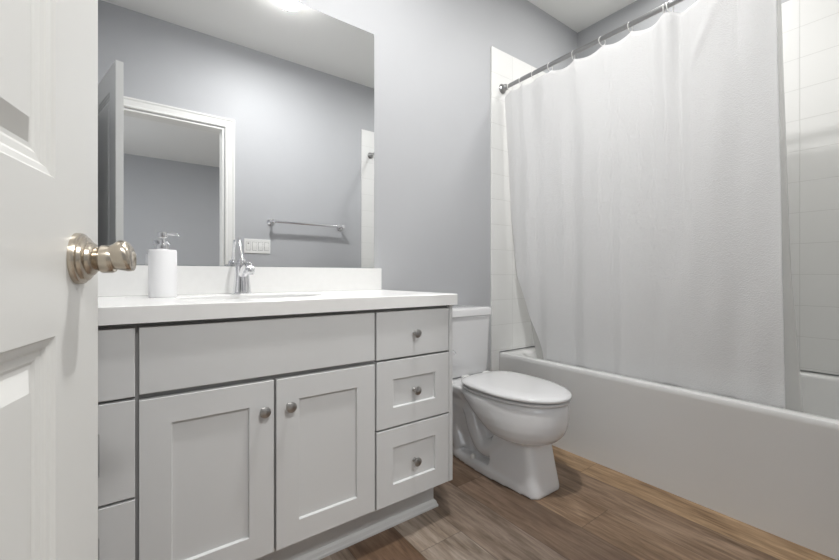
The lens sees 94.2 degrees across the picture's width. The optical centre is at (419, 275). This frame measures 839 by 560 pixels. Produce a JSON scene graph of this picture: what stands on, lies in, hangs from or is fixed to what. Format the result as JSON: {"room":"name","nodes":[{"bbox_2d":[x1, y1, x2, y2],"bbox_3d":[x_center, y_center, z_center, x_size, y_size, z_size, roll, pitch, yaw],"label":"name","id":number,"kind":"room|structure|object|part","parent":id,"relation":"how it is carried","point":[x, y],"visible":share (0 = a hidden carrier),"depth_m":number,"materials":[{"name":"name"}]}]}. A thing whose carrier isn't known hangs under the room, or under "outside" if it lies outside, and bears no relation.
{"room":"bathroom","nodes":[
{"label":"bathroom","id":0,"kind":"room"},
{"bbox_2d":[232,0,576,370],"bbox_3d":[-0.069,-0.470,2.146,3.350,2.840,0.100,0,0,-36],"label":"wall","id":1,"kind":"structure","parent":0,"point":[432,58],"depth_m":2.22,"materials":[{"name":"grey paint"}]},
{"bbox_2d":[98,0,373,267],"bbox_3d":[-0.761,-0.625,1.571,1.323,1.174,0.007,0,0,-36],"label":"wall mirror","id":2,"kind":"object","parent":1,"relation":"attached to","point":[221,122],"visible":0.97,"depth_m":1.58,"materials":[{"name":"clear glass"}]},
{"bbox_3d":[-0.761,-0.625,1.571,1.323,1.174,0.006,0,0,-36],"label":"glass","id":3,"kind":"part","parent":2,"relation":"part of","materials":[{"name":"grey mirror"}]},
{"bbox_2d":[98,265,381,296],"bbox_3d":[-0.749,0.018,1.571,1.370,0.108,0.019,0,0,-36],"label":"backsplash","id":4,"kind":"structure","parent":1,"relation":"attached to","point":[190,279],"depth_m":1.61,"materials":[{"name":"white stone"}]},
{"bbox_2d":[491,46,546,370],"bbox_3d":[0.843,-0.247,2.746,0.970,2.395,0.012,0,0,-36],"label":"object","id":5,"kind":"structure","parent":1,"relation":"attached to","point":[511,327],"depth_m":2.52,"materials":[{"name":"white tile"}]},
{"bbox_2d":[499,0,683,93],"bbox_3d":[1.042,-1.200,1.817,0.062,0.062,1.721,0,0,-36],"label":"shower curtain rod","id":6,"kind":"object","parent":5,"relation":"attached to","point":[502,87],"visible":0.9,"depth_m":2.00,"materials":[{"name":"silver metal"}]},
{"bbox_2d":[505,0,784,408],"bbox_3d":[0.964,-0.322,1.982,0.098,1.685,1.317,0,0,-36],"label":"shower curtain","id":7,"kind":"object","parent":6,"relation":"hanging from","point":[645,170],"visible":1,"depth_m":1.78,"materials":[{"name":"white fabric"}]},
{"bbox_2d":[320,445,834,559],"bbox_3d":[0.483,0.975,1.394,3.350,0.050,1.965,0,0,-36],"label":"floor","id":8,"kind":"structure","parent":0,"point":[597,511],"depth_m":1.46,"materials":[{"name":"wood"}]},
{"bbox_2d":[98,305,452,559],"bbox_3d":[-0.572,0.532,1.344,1.359,0.836,0.592,0,0,-36],"label":"vanity cabinet","id":9,"kind":"object","parent":8,"relation":"on","point":[308,436],"visible":0.77,"depth_m":1.12,"materials":[{"name":"grey wood"}]},
{"bbox_3d":[-0.817,0.668,0.844,0.326,0.263,0.018,0,0,-36],"label":"drawer","id":10,"kind":"part","parent":9,"relation":"part of","materials":[{"name":"grey paint"}]},
{"bbox_3d":[-0.817,0.414,0.844,0.326,0.232,0.018,0,0,-36],"label":"drawer","id":11,"kind":"part","parent":9,"relation":"part of","materials":[{"name":"grey paint"}]},
{"bbox_3d":[-0.817,0.208,0.844,0.326,0.165,0.018,0,0,-36],"label":"drawer","id":12,"kind":"part","parent":9,"relation":"part of","materials":[{"name":"grey paint"}]},
{"bbox_3d":[-0.552,0.550,1.038,0.316,0.496,0.018,0,0,-36],"label":"door","id":13,"kind":"part","parent":9,"relation":"part of","materials":[{"name":"grey paint"}]},
{"bbox_3d":[-0.435,0.383,1.096,0.031,0.031,0.028,0,0,-36],"label":"knob","id":14,"kind":"part","parent":9,"relation":"part of","materials":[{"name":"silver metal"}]},
{"bbox_2d":[98,265,456,325],"bbox_3d":[-0.579,0.112,1.348,1.380,0.296,0.579,0,0,-36],"label":"countertop","id":15,"kind":"structure","parent":9,"relation":"on","point":[203,292],"depth_m":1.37,"materials":[{"name":"white stone"}]},
{"bbox_2d":[148,232,179,297],"bbox_3d":[-0.844,-0.036,1.282,0.080,0.215,0.080,0,0,27],"label":"soap dispenser","id":16,"kind":"object","parent":15,"relation":"on","point":[162,261],"visible":1,"depth_m":1.25,"materials":[{"name":"white ceramic"}]},
{"bbox_2d":[148,249,176,297],"bbox_3d":[-0.844,-0.007,1.282,0.080,0.156,0.080,0,0,-36],"label":"bottle","id":17,"kind":"object","parent":16,"relation":"attached to","point":[162,263],"depth_m":1.25,"materials":[{"name":"white ceramic"}]},
{"bbox_2d":[231,238,254,293],"bbox_3d":[-0.658,-0.039,1.470,0.078,0.221,0.198,0,0,-36],"label":"faucet","id":18,"kind":"object","parent":15,"relation":"on","point":[243,268],"visible":1,"depth_m":1.49,"materials":[{"name":"silver metal"}]},
{"bbox_3d":[-0.702,-0.104,1.530,0.012,0.092,0.051,0,0,-36],"label":"lever","id":19,"kind":"part","parent":18,"relation":"part of","materials":[{"name":"silver metal"}]},
{"bbox_3d":[-0.647,-0.019,1.455,0.033,0.066,0.139,0,0,-36],"label":"spout","id":20,"kind":"part","parent":18,"relation":"part of","materials":[{"name":"silver metal"}]},
{"bbox_3d":[-0.376,0.383,1.139,0.031,0.031,0.028,0,0,-36],"label":"knob","id":21,"kind":"part","parent":9,"relation":"part of","materials":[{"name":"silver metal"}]},
{"bbox_3d":[-0.288,0.550,1.233,0.326,0.496,0.018,0,0,-36],"label":"door","id":22,"kind":"part","parent":9,"relation":"part of","materials":[{"name":"grey paint"}]},
{"bbox_3d":[-0.597,0.935,1.394,1.338,0.029,0.457,0,0,-36],"label":"toe moulding","id":23,"kind":"part","parent":9,"relation":"part of","materials":[{"name":"grey paint"}]},
{"bbox_3d":[-0.021,0.208,1.429,0.322,0.165,0.018,0,0,-36],"label":"drawer","id":24,"kind":"part","parent":9,"relation":"part of","materials":[{"name":"grey paint"}]},
{"bbox_3d":[-0.021,0.414,1.429,0.322,0.232,0.018,0,0,-36],"label":"drawer","id":25,"kind":"part","parent":9,"relation":"part of","materials":[{"name":"grey paint"}]},
{"bbox_3d":[-0.021,0.668,1.429,0.322,0.263,0.018,0,0,-36],"label":"drawer","id":26,"kind":"part","parent":9,"relation":"part of","materials":[{"name":"grey paint"}]},
{"bbox_3d":[-0.010,0.670,1.408,0.031,0.031,0.028,0,0,-36],"label":"knob","id":27,"kind":"part","parent":9,"relation":"part of","materials":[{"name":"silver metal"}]},
{"bbox_3d":[-0.010,0.414,1.408,0.031,0.031,0.028,0,0,-36],"label":"knob","id":28,"kind":"part","parent":9,"relation":"part of","materials":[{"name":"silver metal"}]},
{"bbox_3d":[-0.010,0.208,1.408,0.031,0.031,0.028,0,0,-36],"label":"knob","id":29,"kind":"part","parent":9,"relation":"part of","materials":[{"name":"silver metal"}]},
{"bbox_3d":[-0.042,0.459,1.755,0.018,0.690,0.558,0,0,-36],"label":"panel","id":30,"kind":"part","parent":9,"relation":"part of","materials":[{"name":"grey paint"}]},
{"bbox_2d":[453,305,571,499],"bbox_3d":[0.386,0.563,1.932,0.376,0.774,0.767,0,0,-36],"label":"toilet","id":31,"kind":"object","parent":8,"relation":"on","point":[506,424],"visible":0.92,"depth_m":1.77,"materials":[{"name":"white ceramic"}]},
{"bbox_3d":[0.215,0.385,2.165,0.352,0.326,0.176,0,0,-36],"label":"tank","id":32,"kind":"part","parent":31,"relation":"part of","materials":[{"name":"white ceramic"}]},
{"bbox_3d":[0.215,0.199,2.165,0.364,0.046,0.190,0,0,-36],"label":"tank lid","id":33,"kind":"part","parent":31,"relation":"part of","materials":[{"name":"white ceramic"}]},
{"bbox_3d":[0.386,0.749,1.932,0.365,0.402,0.745,0,0,-36],"label":"bowl","id":34,"kind":"part","parent":31,"relation":"part of","materials":[{"name":"white ceramic"}]},
{"bbox_3d":[0.458,0.541,1.834,0.368,0.012,0.511,0,0,-36],"label":"seat","id":35,"kind":"part","parent":31,"relation":"part of","materials":[{"name":"white plastic"}]},
{"bbox_3d":[0.459,0.517,1.833,0.376,0.024,0.521,0,0,-36],"label":"lid","id":36,"kind":"part","parent":31,"relation":"part of","materials":[{"name":"white plastic"}]},
{"bbox_2d":[499,346,838,559],"bbox_3d":[1.385,0.721,2.069,0.897,0.458,1.743,0,0,-36],"label":"bathtub","id":37,"kind":"object","parent":8,"relation":"on","point":[773,470],"visible":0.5,"depth_m":1.60,"materials":[{"name":"white ceramic"}]},
{"bbox_2d":[528,0,636,32],"bbox_3d":[1.324,-1.930,-0.535,5.300,0.080,6.070,0,0,-36],"label":"ceiling","id":38,"kind":"structure","parent":0,"point":[578,15],"depth_m":2.77,"materials":[{"name":"white paint"}]},
{"bbox_2d":[577,0,838,375],"bbox_3d":[1.787,-0.470,2.364,0.100,2.840,1.745,0,0,-36],"label":"wall","id":39,"kind":"structure","parent":0,"point":[638,8],"depth_m":2.75,"materials":[{"name":"grey paint"}]},
{"bbox_2d":[781,0,838,374],"bbox_3d":[1.742,-0.479,2.331,0.012,1.932,1.721,0,0,-36],"label":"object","id":40,"kind":"structure","parent":39,"relation":"attached to","point":[810,28],"depth_m":1.97,"materials":[{"name":"white tile"}]},
{"bbox_3d":[0.655,-0.470,0.376,5.300,2.840,0.120,0,0,-36],"label":"wall","id":41,"kind":"structure","parent":0,"visible":0},
{"bbox_2d":[0,0,136,559],"bbox_3d":[-0.335,-0.115,0.203,0.155,2.106,0.796,0,0,-23],"label":"door","id":42,"kind":"structure","parent":41,"relation":"in","point":[51,258],"depth_m":0.45,"materials":[{"name":"white paint"}]},
{"label":"curtain ring","id":43,"kind":"object","parent":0,"visible":0},
{"bbox_2d":[531,0,803,411],"bbox_3d":[1.018,-0.252,1.990,0.157,1.816,1.353,0,0,-36],"label":"liner","id":44,"kind":"object","parent":43,"relation":"hanging from","point":[793,389],"visible":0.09,"depth_m":1.49,"materials":[{"name":"white plastic"}]}
]}

